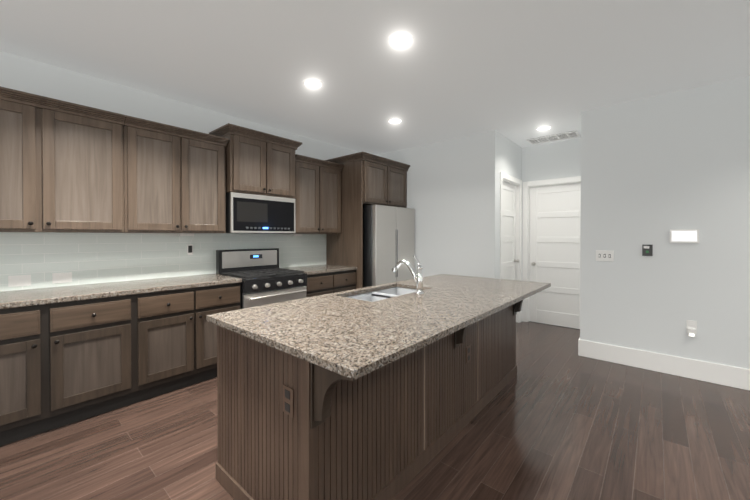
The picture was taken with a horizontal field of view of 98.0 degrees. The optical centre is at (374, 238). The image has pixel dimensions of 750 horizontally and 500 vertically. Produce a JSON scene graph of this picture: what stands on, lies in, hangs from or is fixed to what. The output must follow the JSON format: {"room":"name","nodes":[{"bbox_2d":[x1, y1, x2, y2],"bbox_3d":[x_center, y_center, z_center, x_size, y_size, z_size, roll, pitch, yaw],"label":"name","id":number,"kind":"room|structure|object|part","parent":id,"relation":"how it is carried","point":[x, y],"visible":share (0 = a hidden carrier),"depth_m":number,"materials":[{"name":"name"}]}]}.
{"room":"kitchen","nodes":[
{"label":"kitchen","id":0,"kind":"room"},
{"bbox_2d":[0,51,358,291],"bbox_3d":[-2.142,-0.054,3.358,0.100,2.750,9.050,0,1,41],"label":"wall","id":1,"kind":"structure","parent":0,"point":[18,73],"depth_m":3.03,"materials":[{"name":"grey paint"}]},
{"bbox_2d":[0,90,124,232],"bbox_3d":[-2.581,-0.528,2.498,0.348,0.952,0.996,0,1,41],"label":"upper cabinet","id":2,"kind":"object","parent":1,"relation":"attached to","point":[61,166],"depth_m":2.47,"materials":[{"name":"brown wood"}]},
{"bbox_2d":[0,232,325,290],"bbox_3d":[-2.052,0.165,3.379,0.007,0.448,4.038,0,1,41],"label":"backsplash","id":3,"kind":"structure","parent":1,"relation":"attached to","point":[83,258],"depth_m":3.05,"materials":[{"name":"white glass"}]},
{"bbox_2d":[8,275,30,286],"bbox_3d":[-2.767,0.325,2.540,0.008,0.085,0.120,0,1,41],"label":"outlet","id":4,"kind":"object","parent":3,"relation":"attached to","point":[25,280],"depth_m":2.54,"materials":[{"name":"white plastic"}]},
{"bbox_2d":[52,272,71,283],"bbox_3d":[-2.610,0.323,2.721,0.008,0.085,0.120,0,1,41],"label":"outlet","id":5,"kind":"object","parent":3,"relation":"attached to","point":[65,277],"depth_m":2.72,"materials":[{"name":"white plastic"}]},
{"bbox_2d":[187,244,192,254],"bbox_3d":[-1.965,0.112,3.464,0.014,0.115,0.055,0,1,41],"label":"outlet","id":6,"kind":"object","parent":3,"relation":"attached to","point":[189,246],"depth_m":3.46,"materials":[{"name":"white plastic"}]},
{"bbox_2d":[123,115,228,232],"bbox_3d":[-1.952,-0.549,3.188,0.400,0.983,0.866,0,1,41],"label":"upper cabinet","id":7,"kind":"object","parent":1,"relation":"attached to","point":[174,179],"visible":0.94,"depth_m":3.04,"materials":[{"name":"brown wood"}]},
{"bbox_2d":[143,233,193,243],"bbox_3d":[-2.037,0.001,3.255,0.166,0.117,0.433,0,1,41],"label":"under-cabinet light","id":8,"kind":"object","parent":7,"relation":"attached to","point":[185,234],"depth_m":3.27,"materials":[{"name":"white plastic"}]},
{"bbox_2d":[209,123,301,198],"bbox_3d":[-1.367,-0.840,3.810,0.470,0.683,0.916,0,1,41],"label":"upper cabinet","id":9,"kind":"object","parent":1,"relation":"attached to","point":[259,163],"visible":0.88,"depth_m":3.62,"materials":[{"name":"brown wood"}]},
{"bbox_2d":[226,192,295,233],"bbox_3d":[-1.390,-0.279,3.836,0.408,0.428,0.803,0,1,41],"label":"microwave","id":10,"kind":"object","parent":9,"relation":"attached to","point":[253,214],"visible":0.98,"depth_m":3.64,"materials":[{"name":"silver metal"}]},
{"bbox_2d":[292,154,343,233],"bbox_3d":[-0.851,-0.560,4.465,0.400,0.983,0.813,0,1,41],"label":"upper cabinet","id":11,"kind":"object","parent":1,"relation":"attached to","point":[317,196],"visible":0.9,"depth_m":4.34,"materials":[{"name":"brown wood"}]},
{"bbox_2d":[0,321,749,499],"bbox_3d":[0.652,1.371,0.960,7.480,0.060,9.050,0,1,41],"label":"floor","id":12,"kind":"structure","parent":0,"point":[557,417],"depth_m":2.10,"materials":[{"name":"brown wood"}]},
{"bbox_2d":[0,294,139,445],"bbox_3d":[-2.467,0.884,2.411,0.651,0.890,0.994,0,1,41],"label":"base cabinet","id":13,"kind":"object","parent":12,"relation":"on","point":[64,363],"depth_m":2.28,"materials":[{"name":"brown wood"}]},
{"bbox_2d":[0,274,241,308],"bbox_3d":[-2.343,0.417,2.543,0.656,0.040,2.388,0,1,41],"label":"countertop","id":14,"kind":"structure","parent":13,"relation":"on","point":[26,297],"depth_m":2.57,"materials":[{"name":"stone"}]},
{"bbox_2d":[136,283,240,400],"bbox_3d":[-1.855,0.878,3.120,0.651,0.890,0.879,0,1,41],"label":"base cabinet","id":15,"kind":"object","parent":12,"relation":"on","point":[176,344],"depth_m":2.82,"materials":[{"name":"brown wood"}]},
{"bbox_2d":[216,248,306,308],"bbox_3d":[-1.266,0.720,3.706,0.691,1.195,0.760,0,1,41],"label":"range","id":16,"kind":"object","parent":12,"relation":"on","point":[264,277],"visible":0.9,"depth_m":3.63,"materials":[{"name":"silver metal"}]},
{"bbox_2d":[305,270,355,297],"bbox_3d":[-0.763,0.867,4.364,0.680,0.890,0.872,0,1,41],"label":"base cabinet","id":17,"kind":"object","parent":12,"relation":"on","point":[326,283],"visible":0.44,"depth_m":4.12,"materials":[{"name":"brown wood"}]},
{"bbox_2d":[282,264,356,274],"bbox_3d":[-0.771,0.402,4.366,0.656,0.040,0.874,0,1,41],"label":"countertop","id":18,"kind":"structure","parent":17,"relation":"on","point":[318,269],"depth_m":4.24,"materials":[{"name":"stone"}]},
{"bbox_2d":[325,152,409,288],"bbox_3d":[-0.104,0.068,5.030,0.800,2.478,1.108,0,1,41],"label":"tall cabinet","id":19,"kind":"object","parent":12,"relation":"on","point":[368,179],"visible":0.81,"depth_m":4.62,"materials":[{"name":"brown wood"}]},
{"bbox_2d":[207,274,550,499],"bbox_3d":[0.352,0.871,2.410,1.135,0.915,2.600,0,1,41],"label":"kitchen island","id":20,"kind":"object","parent":12,"relation":"on","point":[291,427],"depth_m":1.64,"materials":[{"name":"brown wood"}]},
{"bbox_3d":[0.352,0.537,2.407,1.135,0.247,2.600,0,1,41],"label":"kitchen island top","id":21,"kind":"part","parent":20,"relation":"part of","materials":[{"name":"beige stone"}]},
{"bbox_2d":[392,255,423,294],"bbox_3d":[0.249,0.268,2.520,0.295,0.290,0.064,0,1,41],"label":"faucet","id":22,"kind":"object","parent":20,"relation":"on","point":[418,276],"visible":1,"depth_m":2.44,"materials":[{"name":"silver metal"}]},
{"bbox_2d":[363,205,414,287],"bbox_3d":[-0.015,0.419,5.020,0.876,1.775,0.930,0,1,41],"label":"fridge","id":23,"kind":"object","parent":12,"relation":"on","point":[388,238],"visible":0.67,"depth_m":4.56,"materials":[{"name":"silver metal"}]},
{"bbox_2d":[0,0,749,154],"bbox_3d":[0.652,-1.439,0.936,7.480,0.060,9.050,0,1,41],"label":"ceiling","id":24,"kind":"structure","parent":0,"point":[518,72],"depth_m":2.53,"materials":[{"name":"white paint"}]},
{"bbox_2d":[303,78,322,88],"bbox_3d":[-0.566,-1.421,2.984,0.183,0.010,0.183,0,0,-4],"label":"recessed light","id":25,"kind":"object","parent":24,"relation":"in","point":[313,83],"depth_m":2.97,"materials":[{"name":"white"}]},
{"bbox_2d":[387,118,402,123],"bbox_3d":[0.242,-1.429,3.951,0.183,0.010,0.183,0,0,-4],"label":"recessed light","id":26,"kind":"object","parent":24,"relation":"in","point":[393,120],"depth_m":3.94,"materials":[{"name":"white"}]},
{"bbox_2d":[388,32,413,47],"bbox_3d":[0.185,-1.416,2.323,0.183,0.010,0.183,0,0,-4],"label":"recessed light","id":27,"kind":"object","parent":24,"relation":"in","point":[400,39],"depth_m":2.31,"materials":[{"name":"white"}]},
{"bbox_2d":[536,125,551,130],"bbox_3d":[2.180,-1.432,4.208,0.183,0.010,0.183,0,0,-4],"label":"recessed light","id":28,"kind":"object","parent":24,"relation":"in","point":[546,127],"depth_m":4.20,"materials":[{"name":"white"}]},
{"bbox_2d":[526,130,579,144],"bbox_3d":[2.527,-1.434,4.634,0.630,0.012,0.300,0,1,41],"label":"ceiling vent","id":29,"kind":"object","parent":24,"relation":"in","point":[556,137],"visible":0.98,"depth_m":4.61,"materials":[{"name":"grey metal"}]},
{"bbox_2d":[500,134,523,221],"bbox_3d":[1.993,-0.067,4.869,0.130,2.750,1.140,0,1,41],"label":"wall","id":30,"kind":"structure","parent":0,"point":[511,154],"depth_m":4.82,"materials":[{"name":"grey paint"}]},
{"bbox_2d":[503,182,519,279],"bbox_3d":[1.980,0.238,4.810,0.110,2.128,0.740,0,1,41],"label":"hall door","id":31,"kind":"structure","parent":30,"relation":"in","point":[509,232],"depth_m":4.90,"materials":[{"name":"white wood"}]},
{"bbox_2d":[500,172,580,322],"bbox_3d":[2.377,0.198,4.576,1.096,2.226,1.086,0,1,41],"label":"door frame","id":32,"kind":"structure","parent":30,"relation":"attached to","point":[523,243],"depth_m":4.95,"materials":[{"name":"white wood"}]},
{"bbox_2d":[524,138,579,312],"bbox_3d":[2.729,-0.067,4.888,0.960,2.750,0.150,0,1,41],"label":"wall","id":33,"kind":"structure","parent":0,"point":[561,159],"depth_m":4.88,"materials":[{"name":"grey paint"}]},
{"bbox_2d":[529,183,580,328],"bbox_3d":[2.720,0.248,4.872,0.780,2.108,0.109,0,1,41],"label":"door","id":34,"kind":"structure","parent":33,"relation":"in","point":[555,226],"depth_m":4.90,"materials":[{"name":"white wood"}]},
{"bbox_2d":[377,76,749,368],"bbox_3d":[2.744,-0.055,3.389,7.260,2.750,0.120,0,1,41],"label":"wall","id":35,"kind":"structure","parent":0,"point":[653,170],"depth_m":3.31,"materials":[{"name":"grey paint"}]},
{"bbox_2d":[596,250,613,260],"bbox_3d":[2.484,0.182,3.526,0.160,0.115,0.015,0,1,41],"label":"light switch","id":36,"kind":"object","parent":35,"relation":"attached to","point":[603,255],"visible":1,"depth_m":3.53,"materials":[{"name":"white plastic"}]},
{"bbox_2d":[642,245,652,255],"bbox_3d":[2.753,0.114,3.294,0.080,0.115,0.014,0,1,41],"label":"thermostat","id":37,"kind":"object","parent":35,"relation":"attached to","point":[647,250],"visible":1,"depth_m":3.29,"materials":[{"name":"grey plastic"}]},
{"bbox_2d":[578,338,749,390],"bbox_3d":[3.875,1.237,2.334,4.155,0.185,0.015,0,1,41],"label":"baseboard","id":38,"kind":"structure","parent":35,"relation":"attached to","point":[727,375],"depth_m":3.18,"materials":[{"name":"white wood"}]},
{"bbox_2d":[669,229,698,242],"bbox_3d":[2.952,-0.029,3.117,0.201,0.127,0.021,0,1,41],"label":"control panel","id":39,"kind":"object","parent":35,"relation":"attached to","point":[684,235],"visible":1,"depth_m":3.10,"materials":[{"name":"white plastic"}]},
{"bbox_2d":[686,320,696,336],"bbox_3d":[2.990,0.846,3.077,0.070,0.145,0.042,0,1,41],"label":"outlet","id":40,"kind":"object","parent":35,"relation":"attached to","point":[691,328],"depth_m":3.08,"materials":[{"name":"white plastic"}]}
]}

